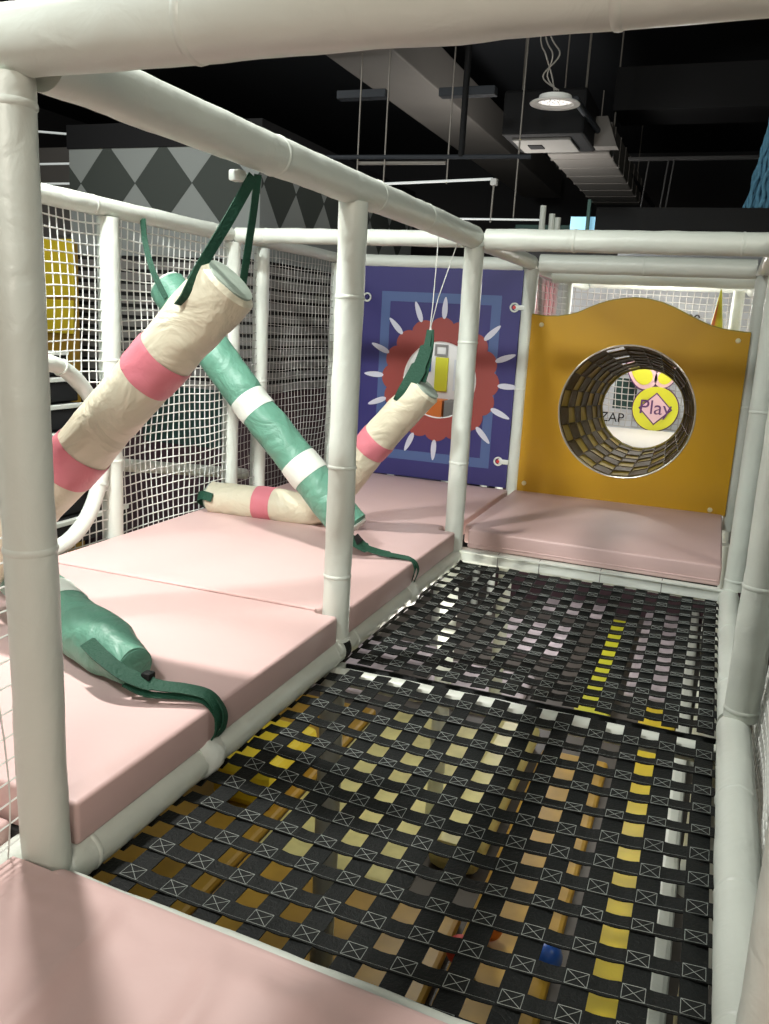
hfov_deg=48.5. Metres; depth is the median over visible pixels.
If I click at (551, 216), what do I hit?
post
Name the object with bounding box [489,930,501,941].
ball
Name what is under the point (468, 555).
pipe
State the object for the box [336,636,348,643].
joint
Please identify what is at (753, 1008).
post
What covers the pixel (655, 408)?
sign
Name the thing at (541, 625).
mat
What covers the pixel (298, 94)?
ceiling
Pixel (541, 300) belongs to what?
net
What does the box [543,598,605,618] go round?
mat
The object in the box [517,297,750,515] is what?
panel
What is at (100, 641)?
bag
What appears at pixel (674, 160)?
rod
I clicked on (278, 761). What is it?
block
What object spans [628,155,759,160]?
ceiling beam
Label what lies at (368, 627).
pipe
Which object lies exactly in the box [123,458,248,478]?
grab rail
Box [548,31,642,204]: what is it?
duct
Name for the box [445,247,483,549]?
post
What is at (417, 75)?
duct
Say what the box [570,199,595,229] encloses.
stand
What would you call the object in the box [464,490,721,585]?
floor mat
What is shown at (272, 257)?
net
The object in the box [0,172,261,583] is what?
bag
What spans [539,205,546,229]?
post
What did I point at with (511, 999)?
net
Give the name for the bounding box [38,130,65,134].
light strip
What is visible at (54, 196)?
pipe
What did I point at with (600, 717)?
pipe
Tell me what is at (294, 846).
mat
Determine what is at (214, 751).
joint
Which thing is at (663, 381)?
sign
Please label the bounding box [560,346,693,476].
tube
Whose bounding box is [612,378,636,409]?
board
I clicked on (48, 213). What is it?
net
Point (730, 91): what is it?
duct
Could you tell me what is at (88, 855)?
pipe
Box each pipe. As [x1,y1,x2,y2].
[0,0,768,77]
[0,834,21,864]
[35,70,483,247]
[41,183,234,241]
[68,642,345,875]
[69,870,472,1023]
[234,227,464,247]
[242,243,336,261]
[324,154,531,158]
[334,667,715,765]
[346,663,715,743]
[349,550,460,651]
[358,161,445,164]
[365,254,524,269]
[458,44,471,155]
[459,547,722,601]
[478,233,537,268]
[484,229,768,256]
[525,262,588,290]
[539,254,757,278]
[552,273,754,289]
[573,96,654,206]
[590,284,747,292]
[711,716,760,1023]
[716,588,738,721]
[747,270,759,296]
[758,257,768,276]
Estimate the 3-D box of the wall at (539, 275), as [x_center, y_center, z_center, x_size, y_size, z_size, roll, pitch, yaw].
[1.067,-1.077,5.901,0.020,1.100,0.900,8,13,20]
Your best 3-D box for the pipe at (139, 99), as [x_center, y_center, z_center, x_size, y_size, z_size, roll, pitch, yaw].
[-0.070,-0.833,2.204,0.088,0.088,2.241,8,13,20]
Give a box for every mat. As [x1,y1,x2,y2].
[0,561,336,843]
[0,817,10,845]
[0,856,447,1023]
[58,508,454,631]
[89,694,375,915]
[212,854,460,1003]
[259,711,476,882]
[276,473,506,534]
[310,653,393,693]
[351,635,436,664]
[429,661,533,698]
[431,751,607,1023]
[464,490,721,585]
[486,617,570,660]
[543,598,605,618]
[624,613,678,701]
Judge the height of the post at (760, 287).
1.190 m
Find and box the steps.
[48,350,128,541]
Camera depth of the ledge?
4.87 m
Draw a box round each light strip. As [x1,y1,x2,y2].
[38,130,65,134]
[40,163,68,164]
[45,183,69,184]
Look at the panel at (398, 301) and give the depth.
4.49 m
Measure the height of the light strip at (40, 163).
0.018 m
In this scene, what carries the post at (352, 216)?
on the joint at (346, 639)
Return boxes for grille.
[512,137,579,152]
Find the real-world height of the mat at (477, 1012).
0.040 m
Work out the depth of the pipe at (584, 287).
5.64 m
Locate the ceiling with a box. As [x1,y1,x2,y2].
[0,0,768,154]
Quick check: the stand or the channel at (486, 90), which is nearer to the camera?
the channel at (486, 90)
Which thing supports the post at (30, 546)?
on the pipe at (88, 855)
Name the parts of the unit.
hanger rod, hanger rod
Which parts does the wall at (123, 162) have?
panel, panel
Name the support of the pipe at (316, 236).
on the post at (233, 253)
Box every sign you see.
[626,361,656,389]
[632,386,678,430]
[654,366,673,387]
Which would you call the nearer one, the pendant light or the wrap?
the wrap
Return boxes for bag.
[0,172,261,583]
[0,575,227,740]
[140,218,418,581]
[197,236,457,524]
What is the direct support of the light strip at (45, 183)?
attached to the wall at (123, 162)
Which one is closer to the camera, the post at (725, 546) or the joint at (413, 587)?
the joint at (413, 587)
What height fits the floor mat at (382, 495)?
0.072 m
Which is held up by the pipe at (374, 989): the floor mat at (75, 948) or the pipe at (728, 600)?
the floor mat at (75, 948)
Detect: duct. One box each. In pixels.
[325,47,561,197]
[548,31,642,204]
[613,59,768,125]
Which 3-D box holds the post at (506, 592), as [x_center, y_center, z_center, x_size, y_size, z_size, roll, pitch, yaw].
[0.635,0.611,4.652,0.075,1.205,0.075,8,13,20]
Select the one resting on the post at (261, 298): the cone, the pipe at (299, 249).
the pipe at (299, 249)
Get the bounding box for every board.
[10,534,464,837]
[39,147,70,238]
[405,343,474,399]
[474,548,716,586]
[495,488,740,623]
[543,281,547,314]
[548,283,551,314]
[556,254,762,432]
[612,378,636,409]
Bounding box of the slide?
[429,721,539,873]
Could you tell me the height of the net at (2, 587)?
1.182 m
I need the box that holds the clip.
[229,169,245,181]
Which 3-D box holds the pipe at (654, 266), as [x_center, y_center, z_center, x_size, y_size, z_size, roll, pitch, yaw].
[1.235,-1.169,4.057,0.992,0.094,0.094,8,13,20]
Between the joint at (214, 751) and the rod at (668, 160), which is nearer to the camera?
the joint at (214, 751)
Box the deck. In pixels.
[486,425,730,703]
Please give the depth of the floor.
4.59 m
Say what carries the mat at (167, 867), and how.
on the floor
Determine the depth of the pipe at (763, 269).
3.52 m
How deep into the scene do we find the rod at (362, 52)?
5.53 m
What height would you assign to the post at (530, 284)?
1.190 m
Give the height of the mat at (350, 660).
0.050 m
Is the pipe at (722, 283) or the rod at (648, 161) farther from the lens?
the rod at (648, 161)
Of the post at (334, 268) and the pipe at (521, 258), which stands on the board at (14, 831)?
the post at (334, 268)
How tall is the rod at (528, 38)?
1.600 m
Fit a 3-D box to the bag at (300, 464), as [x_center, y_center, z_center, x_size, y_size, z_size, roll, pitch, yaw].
[-0.367,-0.400,3.012,1.090,1.191,0.155,8,13,20]
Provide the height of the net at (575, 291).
1.035 m
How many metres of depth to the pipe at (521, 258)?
3.83 m
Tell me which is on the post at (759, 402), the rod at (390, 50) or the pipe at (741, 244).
the pipe at (741, 244)
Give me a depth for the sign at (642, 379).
6.06 m
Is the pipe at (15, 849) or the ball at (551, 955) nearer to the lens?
the pipe at (15, 849)
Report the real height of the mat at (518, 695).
0.050 m
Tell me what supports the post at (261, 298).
on the pipe
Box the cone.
[711,289,722,327]
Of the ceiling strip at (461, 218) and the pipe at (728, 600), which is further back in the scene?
the ceiling strip at (461, 218)
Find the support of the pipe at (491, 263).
on the post at (334, 268)
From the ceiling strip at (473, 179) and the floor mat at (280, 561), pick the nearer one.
the floor mat at (280, 561)
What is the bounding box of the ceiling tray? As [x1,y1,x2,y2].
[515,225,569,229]
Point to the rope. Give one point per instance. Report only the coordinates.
(759, 198)
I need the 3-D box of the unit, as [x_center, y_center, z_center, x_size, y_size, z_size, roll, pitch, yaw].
[1.266,-3.054,5.884,0.720,1.017,0.600,8,13,20]
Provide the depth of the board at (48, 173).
8.32 m
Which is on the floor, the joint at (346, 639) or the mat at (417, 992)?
the mat at (417, 992)
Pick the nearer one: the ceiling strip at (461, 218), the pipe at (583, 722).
the pipe at (583, 722)
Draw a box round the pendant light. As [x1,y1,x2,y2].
[530,36,579,110]
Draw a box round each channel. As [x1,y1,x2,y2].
[337,88,387,101]
[439,85,497,98]
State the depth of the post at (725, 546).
4.16 m
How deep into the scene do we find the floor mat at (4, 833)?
1.46 m
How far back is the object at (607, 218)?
4.74 m
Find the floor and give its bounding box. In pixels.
[191,475,768,1023]
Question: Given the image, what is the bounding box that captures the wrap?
[340,640,351,662]
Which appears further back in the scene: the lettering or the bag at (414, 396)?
the lettering
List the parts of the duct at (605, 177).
hanger rod, casing, hanger rod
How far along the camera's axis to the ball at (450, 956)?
2.89 m
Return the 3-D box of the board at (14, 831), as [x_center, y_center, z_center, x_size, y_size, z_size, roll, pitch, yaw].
[-0.431,0.209,3.159,0.984,0.042,3.353,8,13,20]
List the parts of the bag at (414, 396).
hanging cord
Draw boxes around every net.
[0,537,21,859]
[42,205,233,552]
[88,669,715,1023]
[238,244,335,486]
[342,563,718,735]
[535,276,567,314]
[560,283,752,430]
[752,667,768,864]
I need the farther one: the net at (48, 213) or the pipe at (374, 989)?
the net at (48, 213)
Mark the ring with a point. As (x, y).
(60, 367)
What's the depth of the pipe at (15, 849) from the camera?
1.42 m
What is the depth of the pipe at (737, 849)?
1.50 m
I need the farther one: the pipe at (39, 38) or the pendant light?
the pendant light
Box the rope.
[742,121,768,207]
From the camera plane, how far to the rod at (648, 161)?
6.39 m
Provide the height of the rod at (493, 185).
0.230 m
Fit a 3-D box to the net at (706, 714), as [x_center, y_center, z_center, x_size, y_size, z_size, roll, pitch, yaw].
[0.564,0.392,2.814,1.049,0.040,1.186,8,13,20]
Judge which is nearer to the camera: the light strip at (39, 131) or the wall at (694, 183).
the light strip at (39, 131)
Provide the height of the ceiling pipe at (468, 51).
1.240 m
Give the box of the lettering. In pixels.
[603,412,623,421]
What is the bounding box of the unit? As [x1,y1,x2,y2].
[502,33,618,152]
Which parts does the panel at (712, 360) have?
edge trim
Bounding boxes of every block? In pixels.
[214,720,316,807]
[426,398,447,416]
[443,399,453,416]
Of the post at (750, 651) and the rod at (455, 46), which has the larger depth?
the rod at (455, 46)
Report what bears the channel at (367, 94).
attached to the rod at (362, 52)
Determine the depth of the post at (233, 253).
3.76 m
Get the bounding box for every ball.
[446,934,463,961]
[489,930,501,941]
[539,944,562,965]
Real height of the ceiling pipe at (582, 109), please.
0.062 m
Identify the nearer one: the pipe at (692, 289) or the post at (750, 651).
the post at (750, 651)
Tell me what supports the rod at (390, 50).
hanging from the ceiling
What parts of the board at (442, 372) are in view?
door, square frame, panel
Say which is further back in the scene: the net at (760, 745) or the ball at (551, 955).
the ball at (551, 955)
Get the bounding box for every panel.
[357,266,523,487]
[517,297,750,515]
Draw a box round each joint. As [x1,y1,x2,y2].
[198,737,225,779]
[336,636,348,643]
[406,581,419,606]
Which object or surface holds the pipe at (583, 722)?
attached to the post at (320, 886)
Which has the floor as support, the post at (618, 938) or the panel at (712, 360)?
the post at (618, 938)
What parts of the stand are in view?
stand post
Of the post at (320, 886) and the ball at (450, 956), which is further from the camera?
the ball at (450, 956)
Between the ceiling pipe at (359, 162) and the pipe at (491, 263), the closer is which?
the pipe at (491, 263)
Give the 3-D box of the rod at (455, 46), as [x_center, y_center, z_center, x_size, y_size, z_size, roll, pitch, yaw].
[0.433,-2.765,5.265,0.016,1.400,0.010,8,13,20]
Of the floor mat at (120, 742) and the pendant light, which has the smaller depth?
the floor mat at (120, 742)
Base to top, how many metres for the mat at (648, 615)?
0.050 m
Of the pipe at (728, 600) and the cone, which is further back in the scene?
the cone
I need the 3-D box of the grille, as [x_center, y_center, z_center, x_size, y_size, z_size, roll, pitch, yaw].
[1.143,-2.587,6.016,0.400,0.022,0.420,8,13,20]
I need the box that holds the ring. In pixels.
[48,354,109,554]
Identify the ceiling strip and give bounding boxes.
[386,178,497,185]
[461,218,538,220]
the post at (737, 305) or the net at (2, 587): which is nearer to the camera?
the net at (2, 587)
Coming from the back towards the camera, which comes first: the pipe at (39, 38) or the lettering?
the lettering
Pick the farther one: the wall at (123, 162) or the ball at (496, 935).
the wall at (123, 162)
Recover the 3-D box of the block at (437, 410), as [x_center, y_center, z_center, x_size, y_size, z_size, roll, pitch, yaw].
[0.335,-0.738,6.285,0.220,0.195,0.150,8,13,20]
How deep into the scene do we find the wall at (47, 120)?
10.41 m
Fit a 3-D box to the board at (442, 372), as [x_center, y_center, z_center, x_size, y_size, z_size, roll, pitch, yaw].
[0.442,-1.232,6.436,0.850,1.095,0.215,8,13,20]
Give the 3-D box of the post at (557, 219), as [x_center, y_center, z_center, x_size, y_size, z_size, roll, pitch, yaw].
[0.998,-1.619,4.944,0.035,0.165,0.035,8,13,20]
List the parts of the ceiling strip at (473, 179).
strip end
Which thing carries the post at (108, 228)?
on the board at (14, 831)
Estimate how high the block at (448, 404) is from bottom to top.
0.195 m
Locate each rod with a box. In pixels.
[356,52,363,170]
[383,50,390,181]
[446,46,456,183]
[489,185,494,222]
[512,38,528,217]
[640,161,649,206]
[659,160,669,206]
[665,160,674,206]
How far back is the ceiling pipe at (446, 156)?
5.39 m
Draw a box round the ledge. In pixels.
[528,252,617,261]
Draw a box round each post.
[0,68,71,870]
[96,216,123,540]
[221,241,240,483]
[250,247,269,485]
[309,662,345,967]
[322,200,367,639]
[324,263,336,466]
[425,564,459,813]
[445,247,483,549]
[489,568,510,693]
[506,269,538,494]
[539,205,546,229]
[548,214,555,229]
[554,217,560,229]
[561,283,572,314]
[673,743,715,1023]
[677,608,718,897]
[687,543,729,765]
[722,275,768,531]
[723,277,768,592]
[723,407,768,724]
[728,291,744,330]
[735,820,768,1023]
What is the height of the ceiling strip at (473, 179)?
0.046 m
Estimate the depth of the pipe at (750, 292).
5.33 m
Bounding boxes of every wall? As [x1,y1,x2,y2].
[38,108,85,147]
[66,118,415,546]
[348,151,759,256]
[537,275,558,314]
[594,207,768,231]
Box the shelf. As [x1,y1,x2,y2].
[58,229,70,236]
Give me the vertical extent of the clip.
0.022 m

